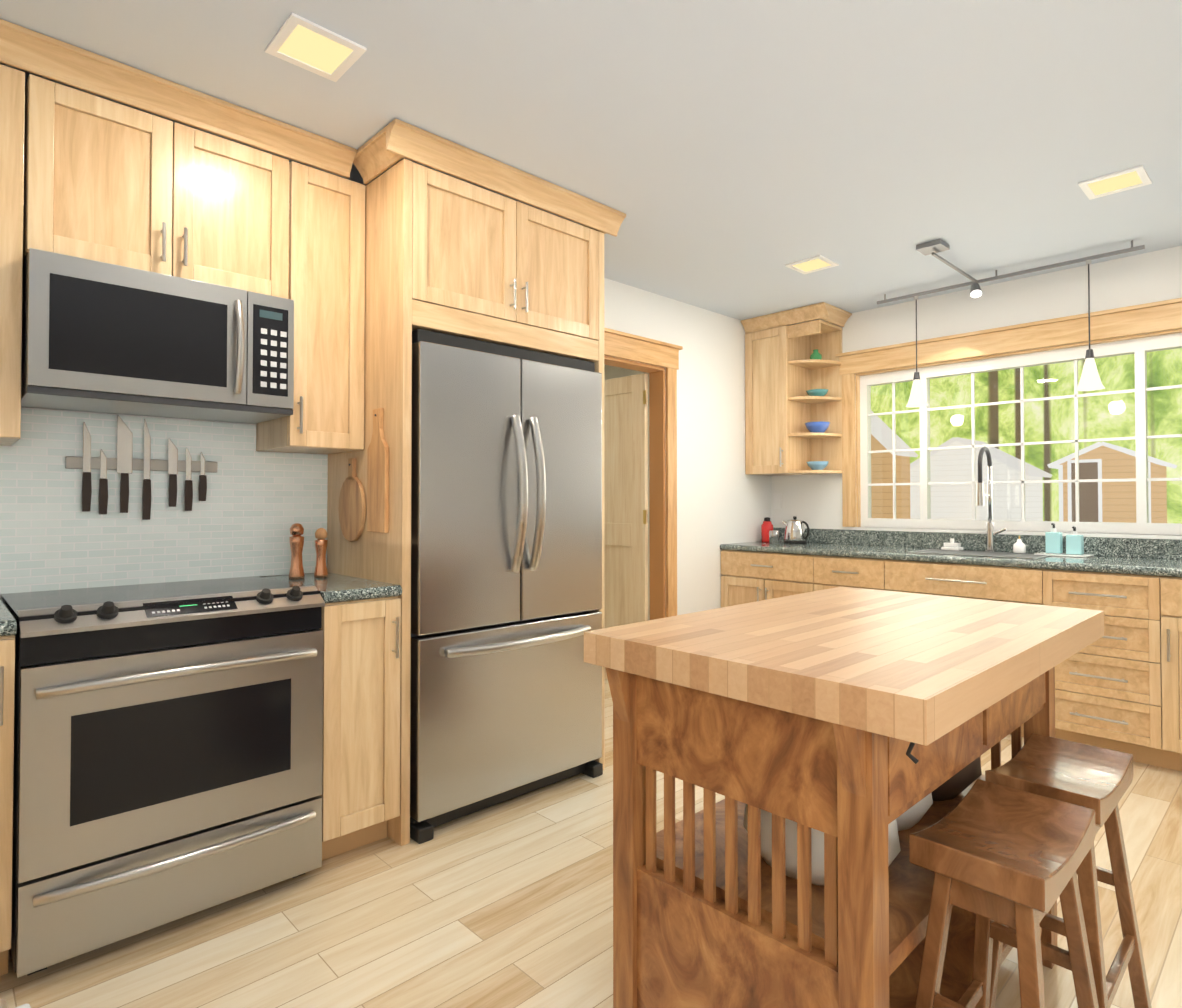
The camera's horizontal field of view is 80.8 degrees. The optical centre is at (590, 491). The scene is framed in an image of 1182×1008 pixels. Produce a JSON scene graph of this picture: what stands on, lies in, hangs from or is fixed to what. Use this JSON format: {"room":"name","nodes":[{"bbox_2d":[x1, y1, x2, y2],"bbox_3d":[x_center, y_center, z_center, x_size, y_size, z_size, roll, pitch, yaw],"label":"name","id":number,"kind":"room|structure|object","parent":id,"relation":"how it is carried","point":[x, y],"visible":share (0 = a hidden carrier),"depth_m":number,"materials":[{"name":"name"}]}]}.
{"room":"kitchen","nodes":[
{"label":"kitchen","id":0,"kind":"room"},
{"bbox_2d":[0,278,770,614],"bbox_3d":[-0.571,0.002,3.495,5.530,2.510,0.120,1,-1,-44],"label":"wall","id":1,"kind":"structure","parent":0,"point":[724,496],"depth_m":4.68,"materials":[{"name":"white paint"}]},
{"bbox_2d":[0,55,31,445],"bbox_3d":[-1.902,-0.668,1.911,0.501,1.040,0.347,1,-1,-44],"label":"upper cabinet","id":2,"kind":"object","parent":1,"relation":"attached to","point":[15,98],"depth_m":1.94,"materials":[{"name":"brown wood"}]},
{"bbox_2d":[0,408,327,593],"bbox_3d":[-1.759,0.031,2.272,1.816,0.588,0.007,1,-1,-44],"label":"tile backsplash","id":3,"kind":"structure","parent":1,"relation":"attached to","point":[248,513],"depth_m":2.46,"materials":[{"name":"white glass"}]},
{"bbox_2d":[65,456,216,472],"bbox_3d":[-1.565,-0.092,2.442,0.455,0.040,0.016,1,-1,-44],"label":"rail","id":4,"kind":"object","parent":3,"relation":"attached to","point":[72,462],"visible":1,"depth_m":2.43,"materials":[{"name":"silver metal"}]},
{"bbox_2d":[82,422,91,511],"bbox_3d":[-1.679,-0.082,2.313,0.026,0.299,0.011,1,-1,-44],"label":"knife","id":5,"kind":"object","parent":4,"relation":"hanging from","point":[86,491],"visible":0.98,"depth_m":2.31,"materials":[{"name":"silver metal"}]},
{"bbox_2d":[98,449,107,513],"bbox_3d":[-1.646,-0.031,2.344,0.026,0.220,0.011,1,-1,-44],"label":"knife","id":6,"kind":"object","parent":4,"relation":"hanging from","point":[103,493],"visible":0.98,"depth_m":2.34,"materials":[{"name":"silver metal"}]},
{"bbox_2d":[117,415,132,512],"bbox_3d":[-1.603,-0.093,2.387,0.045,0.334,0.011,1,-1,-44],"label":"knife","id":7,"kind":"object","parent":4,"relation":"hanging from","point":[124,448],"visible":1,"depth_m":2.38,"materials":[{"name":"silver metal"}]},
{"bbox_2d":[142,419,150,519],"bbox_3d":[-1.555,-0.077,2.432,0.026,0.354,0.011,1,-1,-44],"label":"knife","id":8,"kind":"object","parent":4,"relation":"hanging from","point":[146,503],"visible":0.96,"depth_m":2.43,"materials":[{"name":"silver metal"}]},
{"bbox_2d":[168,438,177,506],"bbox_3d":[-1.497,-0.067,2.487,0.030,0.244,0.011,1,-1,-44],"label":"knife","id":9,"kind":"object","parent":4,"relation":"hanging from","point":[172,462],"visible":0.98,"depth_m":2.48,"materials":[{"name":"silver metal"}]},
{"bbox_2d":[184,448,192,510],"bbox_3d":[-1.461,-0.043,2.521,0.026,0.229,0.011,1,-1,-44],"label":"knife","id":10,"kind":"object","parent":4,"relation":"hanging from","point":[188,495],"visible":0.98,"depth_m":2.52,"materials":[{"name":"silver metal"}]},
{"bbox_2d":[198,452,206,500],"bbox_3d":[-1.427,-0.053,2.553,0.026,0.180,0.011,1,-1,-44],"label":"knife","id":11,"kind":"object","parent":4,"relation":"hanging from","point":[202,489],"visible":0.98,"depth_m":2.55,"materials":[{"name":"silver metal"}]},
{"bbox_2d":[32,67,295,302],"bbox_3d":[-1.454,-0.929,2.342,0.724,0.505,0.347,1,-1,-44],"label":"upper cabinet","id":12,"kind":"object","parent":1,"relation":"attached to","point":[84,175],"depth_m":2.18,"materials":[{"name":"brown wood"}]},
{"bbox_2d":[21,248,293,423],"bbox_3d":[-1.413,-0.467,2.292,0.720,0.400,0.446,1,-1,-44],"label":"over-the-range microwave","id":13,"kind":"object","parent":12,"relation":"attached to","point":[100,337],"visible":1,"depth_m":2.13,"materials":[{"name":"silver metal"}]},
{"bbox_2d":[256,155,364,453],"bbox_3d":[-1.086,-0.666,2.689,0.280,1.020,0.347,1,-1,-44],"label":"upper cabinet","id":14,"kind":"object","parent":1,"relation":"attached to","point":[327,417],"depth_m":2.57,"materials":[{"name":"brown wood"}]},
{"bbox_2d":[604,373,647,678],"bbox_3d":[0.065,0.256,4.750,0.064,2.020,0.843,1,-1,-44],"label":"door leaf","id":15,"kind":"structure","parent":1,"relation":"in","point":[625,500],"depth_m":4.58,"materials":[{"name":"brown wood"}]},
{"bbox_2d":[604,327,682,619],"bbox_3d":[0.135,0.164,4.137,1.110,2.205,0.160,1,-1,-44],"label":"door frame","id":16,"kind":"structure","parent":1,"relation":"attached to","point":[627,347],"depth_m":4.41,"materials":[{"name":"brown wood"}]},
{"bbox_2d":[0,679,1181,1007],"bbox_3d":[0.261,1.268,2.603,5.530,0.050,7.850,1,-1,-44],"label":"floor","id":17,"kind":"structure","parent":0,"point":[506,903],"depth_m":1.96,"materials":[{"name":"brown wood"}]},
{"bbox_2d":[0,599,16,975],"bbox_3d":[-1.907,0.773,1.659,0.773,0.910,0.672,1,-1,-44],"label":"base cabinet","id":18,"kind":"object","parent":17,"relation":"on","point":[8,627],"visible":1,"depth_m":1.70,"materials":[{"name":"brown wood"}]},
{"bbox_2d":[1,576,324,977],"bbox_3d":[-1.328,0.767,2.169,0.756,0.937,0.708,1,-1,-44],"label":"range","id":19,"kind":"object","parent":17,"relation":"on","point":[168,747],"visible":0.98,"depth_m":1.91,"materials":[{"name":"grey metal"}]},
{"bbox_2d":[262,572,401,859],"bbox_3d":[-0.972,0.787,2.550,0.274,0.910,0.672,1,-1,-44],"label":"base cabinet","id":20,"kind":"object","parent":17,"relation":"on","point":[361,629],"visible":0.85,"depth_m":2.34,"materials":[{"name":"brown wood"}]},
{"bbox_2d":[289,523,304,578],"bbox_3d":[-1.118,0.227,2.639,0.057,0.210,0.057,1,-1,-44],"label":"pepper mill","id":21,"kind":"object","parent":20,"relation":"on","point":[296,540],"visible":1,"depth_m":2.62,"materials":[{"name":"brown wood"}]},
{"bbox_2d":[314,528,327,577],"bbox_3d":[-1.043,0.238,2.683,0.051,0.190,0.051,1,-1,-44],"label":"pepper mill","id":22,"kind":"object","parent":20,"relation":"on","point":[321,543],"visible":1,"depth_m":2.67,"materials":[{"name":"brown wood"}]},
{"bbox_2d":[327,118,625,845],"bbox_3d":[-0.496,-0.005,2.991,1.140,2.508,0.707,1,-1,-44],"label":"enclosure","id":23,"kind":"object","parent":17,"relation":"on","point":[447,254],"visible":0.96,"depth_m":2.63,"materials":[{"name":"brown wood"}]},
{"bbox_2d":[338,458,365,541],"bbox_3d":[-0.934,0.035,2.707,0.022,0.326,0.213,1,-1,-44],"label":"cutting board","id":24,"kind":"object","parent":23,"relation":"hanging from","point":[352,508],"visible":0.96,"depth_m":2.69,"materials":[{"name":"brown wood"}]},
{"bbox_2d":[367,408,388,532],"bbox_3d":[-0.785,-0.076,2.553,0.022,0.455,0.140,1,-1,-44],"label":"cutting board","id":25,"kind":"object","parent":23,"relation":"hanging from","point":[378,485],"visible":0.94,"depth_m":2.54,"materials":[{"name":"brown wood"}]},
{"bbox_2d":[410,329,602,843],"bbox_3d":[-0.470,0.335,2.965,0.906,1.826,0.739,1,-1,-44],"label":"refrigerator","id":26,"kind":"object","parent":17,"relation":"on","point":[506,563],"visible":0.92,"depth_m":2.69,"materials":[{"name":"grey metal"}]},
{"bbox_2d":[720,547,799,607],"bbox_3d":[1.389,0.841,4.740,0.651,0.870,0.756,1,-1,-44],"label":"base cabinet","id":27,"kind":"object","parent":17,"relation":"on","point":[747,576],"depth_m":4.58,"materials":[{"name":"brown wood"}]},
{"bbox_2d":[800,551,871,593],"bbox_3d":[1.761,0.835,4.350,0.651,0.870,0.559,1,-1,-44],"label":"base cabinet","id":28,"kind":"object","parent":17,"relation":"on","point":[817,572],"depth_m":4.19,"materials":[{"name":"brown wood"}]},
{"bbox_2d":[584,586,1103,1007],"bbox_3d":[0.656,0.768,1.645,1.176,0.920,0.715,1,-1,-44],"label":"kitchen island","id":29,"kind":"object","parent":17,"relation":"on","point":[851,723],"visible":0.94,"depth_m":1.32,"materials":[{"name":"brown wood"}]},
{"bbox_2d":[743,756,981,885],"bbox_3d":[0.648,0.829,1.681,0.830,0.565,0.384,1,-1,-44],"label":"bowl","id":30,"kind":"object","parent":29,"relation":"on","point":[957,784],"visible":0.17,"depth_m":1.41,"materials":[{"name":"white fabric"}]},
{"bbox_2d":[872,555,1023,736],"bbox_3d":[2.161,0.828,3.930,0.651,0.870,0.840,1,-1,-44],"label":"base cabinet","id":31,"kind":"object","parent":17,"relation":"on","point":[1004,582],"depth_m":3.71,"materials":[{"name":"brown wood"}]},
{"bbox_2d":[909,779,1098,1007],"bbox_3d":[0.756,0.912,1.262,0.434,0.619,0.258,1,-1,-44],"label":"stool","id":32,"kind":"object","parent":17,"relation":"on","point":[987,853],"visible":1,"depth_m":1.22,"materials":[{"name":"brown wood"}]},
{"bbox_2d":[985,733,1151,1007],"bbox_3d":[1.054,0.916,1.551,0.434,0.619,0.258,1,-1,-44],"label":"stool","id":33,"kind":"object","parent":17,"relation":"on","point":[1098,780],"visible":0.54,"depth_m":1.53,"materials":[{"name":"brown wood"}]},
{"bbox_2d":[1024,567,1155,765],"bbox_3d":[2.606,0.821,3.463,0.651,0.870,0.569,1,-1,-44],"label":"base cabinet","id":34,"kind":"object","parent":17,"relation":"on","point":[1118,685],"depth_m":3.22,"materials":[{"name":"brown wood"}]},
{"bbox_2d":[720,539,1181,574],"bbox_3d":[2.373,0.369,3.709,0.658,0.038,3.616,1,-1,-44],"label":"countertop","id":35,"kind":"structure","parent":34,"relation":"on","point":[1096,562],"depth_m":3.68,"materials":[{"name":"grey stone"}]},
{"bbox_2d":[761,517,772,541],"bbox_3d":[1.282,0.280,5.048,0.084,0.180,0.083,1,-1,-44],"label":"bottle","id":36,"kind":"object","parent":35,"relation":"on","point":[766,526],"visible":0.9,"depth_m":5.02,"materials":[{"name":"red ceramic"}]},
{"bbox_2d":[769,530,778,543],"bbox_3d":[1.284,0.322,4.871,0.068,0.090,0.067,1,-1,-44],"label":"steel canister","id":37,"kind":"object","parent":35,"relation":"on","point":[773,536],"visible":1,"depth_m":4.84,"materials":[{"name":"silver metal"}]},
{"bbox_2d":[782,516,809,543],"bbox_3d":[1.453,0.274,4.926,0.160,0.189,0.212,1,-1,-44],"label":"kettle","id":38,"kind":"object","parent":35,"relation":"on","point":[794,532],"visible":1,"depth_m":4.87,"materials":[{"name":"silver metal"}]},
{"bbox_2d":[941,538,962,549],"bbox_3d":[2.180,0.322,4.191,0.080,0.070,0.100,1,-1,-44],"label":"brush holder","id":39,"kind":"object","parent":35,"relation":"on","point":[951,545],"visible":0.94,"depth_m":4.17,"materials":[{"name":"white ceramic"}]},
{"bbox_2d":[911,549,1050,558],"bbox_3d":[2.184,0.350,3.904,0.370,0.003,0.640,1,-1,-44],"label":"sink basin","id":40,"kind":"object","parent":35,"relation":"in","point":[991,554],"visible":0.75,"depth_m":3.87,"materials":[{"name":"silver metal"}]},
{"bbox_2d":[976,446,1006,551],"bbox_3d":[2.302,0.047,3.995,0.220,0.612,0.118,1,-1,-44],"label":"pull-down faucet","id":41,"kind":"object","parent":35,"relation":"on","point":[980,494],"visible":0.96,"depth_m":4.05,"materials":[{"name":"silver metal"}]},
{"bbox_2d":[1013,536,1025,552],"bbox_3d":[2.421,0.302,3.924,0.064,0.100,0.064,1,-1,-44],"label":"soap dispenser","id":42,"kind":"object","parent":35,"relation":"on","point":[1019,545],"visible":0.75,"depth_m":3.90,"materials":[{"name":"white ceramic"}]},
{"bbox_2d":[1035,552,1093,557],"bbox_3d":[2.573,0.346,3.778,0.180,0.008,0.240,1,-1,-44],"label":"soap tray","id":43,"kind":"object","parent":35,"relation":"on","point":[1066,555],"visible":0.85,"depth_m":3.74,"materials":[{"name":"white ceramic"}]},
{"bbox_2d":[1045,523,1062,553],"bbox_3d":[2.551,0.259,3.827,0.063,0.165,0.070,1,-1,-44],"label":"soap bottle","id":44,"kind":"object","parent":43,"relation":"on","point":[1053,541],"visible":1,"depth_m":3.81,"materials":[{"name":"teal"}]},
{"bbox_2d":[1066,526,1083,554],"bbox_3d":[2.605,0.265,3.741,0.063,0.150,0.070,1,-1,-44],"label":"soap bottle","id":45,"kind":"object","parent":43,"relation":"on","point":[1074,543],"visible":0.98,"depth_m":3.72,"materials":[{"name":"teal"}]},
{"bbox_2d":[1156,575,1181,770],"bbox_3d":[2.936,0.816,3.116,0.651,0.870,0.510,1,-1,-44],"label":"base cabinet","id":46,"kind":"object","parent":17,"relation":"on","point":[1168,587],"depth_m":3.06,"materials":[{"name":"brown wood"}]},
{"bbox_3d":[-0.598,0.750,0.184,0.634,0.910,3.200,1,-1,-44],"label":"base cabinet","id":47,"kind":"object","parent":17,"relation":"on","visible":0},
{"bbox_3d":[-0.242,0.335,0.287,0.026,0.028,0.410,1,-1,-44],"label":"towel bar","id":48,"kind":"object","parent":47,"relation":"attached to","visible":0},
{"bbox_2d":[16,1004,30,1007],"bbox_3d":[-0.236,0.482,0.291,0.024,0.349,0.330,1,-1,-44],"label":"hanging towel","id":49,"kind":"object","parent":48,"relation":"hanging from","point":[25,1006],"visible":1,"depth_m":0.42,"materials":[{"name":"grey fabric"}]},
{"bbox_2d":[0,0,1181,364],"bbox_3d":[0.261,-1.317,2.644,5.530,0.100,7.850,1,-1,-44],"label":"ceiling","id":50,"kind":"structure","parent":0,"point":[730,158],"depth_m":2.31,"materials":[{"name":"white paint"}]},
{"bbox_2d":[265,13,366,81],"bbox_3d":[-0.795,-1.273,2.004,0.210,0.008,0.210,1,-1,-44],"label":"recessed light","id":51,"kind":"object","parent":50,"relation":"in","point":[303,43],"visible":1,"depth_m":2.00,"materials":[{"name":"white plastic"}]},
{"bbox_2d":[785,255,838,273],"bbox_3d":[1.216,-1.244,3.822,0.210,0.008,0.210,1,-1,-44],"label":"recessed light","id":52,"kind":"object","parent":50,"relation":"in","point":[813,264],"visible":0.96,"depth_m":3.81,"materials":[{"name":"white plastic"}]},
{"bbox_2d":[877,239,1144,303],"bbox_3d":[2.022,-1.178,3.677,0.728,0.144,1.340,1,-1,-44],"label":"rail","id":53,"kind":"object","parent":50,"relation":"attached to","point":[934,247],"visible":1,"depth_m":3.73,"materials":[{"name":"silver metal"}]},
{"bbox_2d":[906,296,927,406],"bbox_3d":[1.983,-0.852,4.229,0.128,0.670,0.128,1,-1,-44],"label":"pendant light","id":54,"kind":"object","parent":53,"relation":"hanging from","point":[917,398],"visible":1,"depth_m":4.21,"materials":[{"name":"white glass"}]},
{"bbox_2d":[1075,260,1104,390],"bbox_3d":[2.583,-0.862,3.599,0.128,0.670,0.128,1,-1,-44],"label":"pendant light","id":55,"kind":"object","parent":53,"relation":"hanging from","point":[1090,379],"visible":1,"depth_m":3.58,"materials":[{"name":"white glass"}]},
{"bbox_2d":[1078,165,1151,199],"bbox_3d":[2.143,-1.260,2.841,0.210,0.008,0.210,1,-1,-44],"label":"recessed light","id":56,"kind":"object","parent":50,"relation":"in","point":[1118,181],"visible":0.94,"depth_m":2.83,"materials":[{"name":"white plastic"}]},
{"bbox_2d":[604,365,649,620],"bbox_3d":[0.516,0.045,6.291,0.100,2.510,2.430,1,-1,-44],"label":"wall","id":57,"kind":"structure","parent":0,"point":[611,372],"depth_m":6.23,"materials":[{"name":"white paint"}]},
{"bbox_2d":[771,246,1181,535],"bbox_3d":[3.126,0.002,3.515,0.150,2.510,5.190,1,-1,-44],"label":"wall","id":58,"kind":"structure","parent":0,"point":[813,501],"depth_m":4.20,"materials":[{"name":"white paint"}]},
{"bbox_2d":[741,302,851,475],"bbox_3d":[1.442,-0.676,4.893,0.397,1.108,0.642,1,-1,-44],"label":"upper cabinet","id":59,"kind":"object","parent":58,"relation":"attached to","point":[784,372],"visible":1,"depth_m":4.88,"materials":[{"name":"brown wood"}]},
{"bbox_2d":[810,349,821,359],"bbox_3d":[1.575,-0.943,4.864,0.080,0.090,0.080,1,-1,-44],"label":"vase","id":60,"kind":"object","parent":59,"relation":"on","point":[815,354],"visible":0.81,"depth_m":4.84,"materials":[{"name":"green ceramic"}]},
{"bbox_2d":[806,389,827,395],"bbox_3d":[1.574,-0.674,4.831,0.150,0.050,0.150,1,-1,-44],"label":"bowl","id":61,"kind":"object","parent":59,"relation":"on","point":[817,392],"visible":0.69,"depth_m":4.78,"materials":[{"name":"teal ceramic"}]},
{"bbox_2d":[805,422,829,432],"bbox_3d":[1.574,-0.436,4.828,0.170,0.075,0.170,1,-1,-44],"label":"bowl","id":62,"kind":"object","parent":59,"relation":"on","point":[818,427],"visible":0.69,"depth_m":4.78,"materials":[{"name":"blue ceramic"}]},
{"bbox_2d":[807,461,828,469],"bbox_3d":[1.574,-0.174,4.824,0.150,0.060,0.150,1,-1,-44],"label":"bowl","id":63,"kind":"object","parent":59,"relation":"on","point":[817,465],"visible":0.88,"depth_m":4.78,"materials":[{"name":"blue ceramic"}]},
{"bbox_2d":[773,527,1181,558],"bbox_3d":[2.604,0.303,3.930,0.020,0.100,3.616,1,-1,-44],"label":"backsplash","id":64,"kind":"structure","parent":58,"relation":"attached to","point":[1142,548],"depth_m":4.17,"materials":[{"name":"grey stone"}]},
{"bbox_2d":[835,298,1181,534],"bbox_3d":[2.524,-0.367,4.088,0.140,1.205,2.220,1,-1,-44],"label":"window","id":65,"kind":"structure","parent":58,"relation":"in","point":[1139,348],"depth_m":4.12,"materials":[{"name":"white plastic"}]},
{"bbox_2d":[853,527,1181,539],"bbox_3d":[2.533,0.246,4.087,0.115,0.020,2.010,1,-1,-44],"label":"window sill","id":66,"kind":"structure","parent":58,"relation":"attached to","point":[1146,536],"depth_m":4.04,"materials":[{"name":"white wood"}]},
{"label":"outside","id":67,"kind":"structure","parent":0,"visible":0},
{"bbox_2d":[871,348,1181,522],"bbox_3d":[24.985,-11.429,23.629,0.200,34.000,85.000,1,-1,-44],"label":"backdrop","id":68,"kind":"structure","parent":67,"point":[998,378],"depth_m":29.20,"materials":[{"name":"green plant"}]},
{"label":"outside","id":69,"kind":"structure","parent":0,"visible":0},
{"bbox_3d":[14.323,2.260,13.257,29.250,0.100,85.000,1,-1,-44],"label":"lawn","id":70,"kind":"structure","parent":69,"visible":0},
{"bbox_2d":[871,411,917,518],"bbox_3d":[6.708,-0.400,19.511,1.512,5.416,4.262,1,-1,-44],"label":"house","id":71,"kind":"structure","parent":70,"relation":"on","point":[902,462],"depth_m":17.97,"materials":[{"name":"beige wood"}]},
{"bbox_2d":[910,437,1051,520],"bbox_3d":[14.865,0.201,27.304,3.000,4.458,4.953,1,-1,-44],"label":"house","id":72,"kind":"structure","parent":70,"relation":"on","point":[939,457],"depth_m":26.24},
{"bbox_2d":[1047,442,1176,522],"bbox_3d":[13.698,0.538,18.205,2.925,3.499,2.291,1,-1,-44],"label":"shed","id":73,"kind":"object","parent":70,"relation":"on","point":[1121,465],"depth_m":17.37,"materials":[{"name":"beige wood"}]}
]}

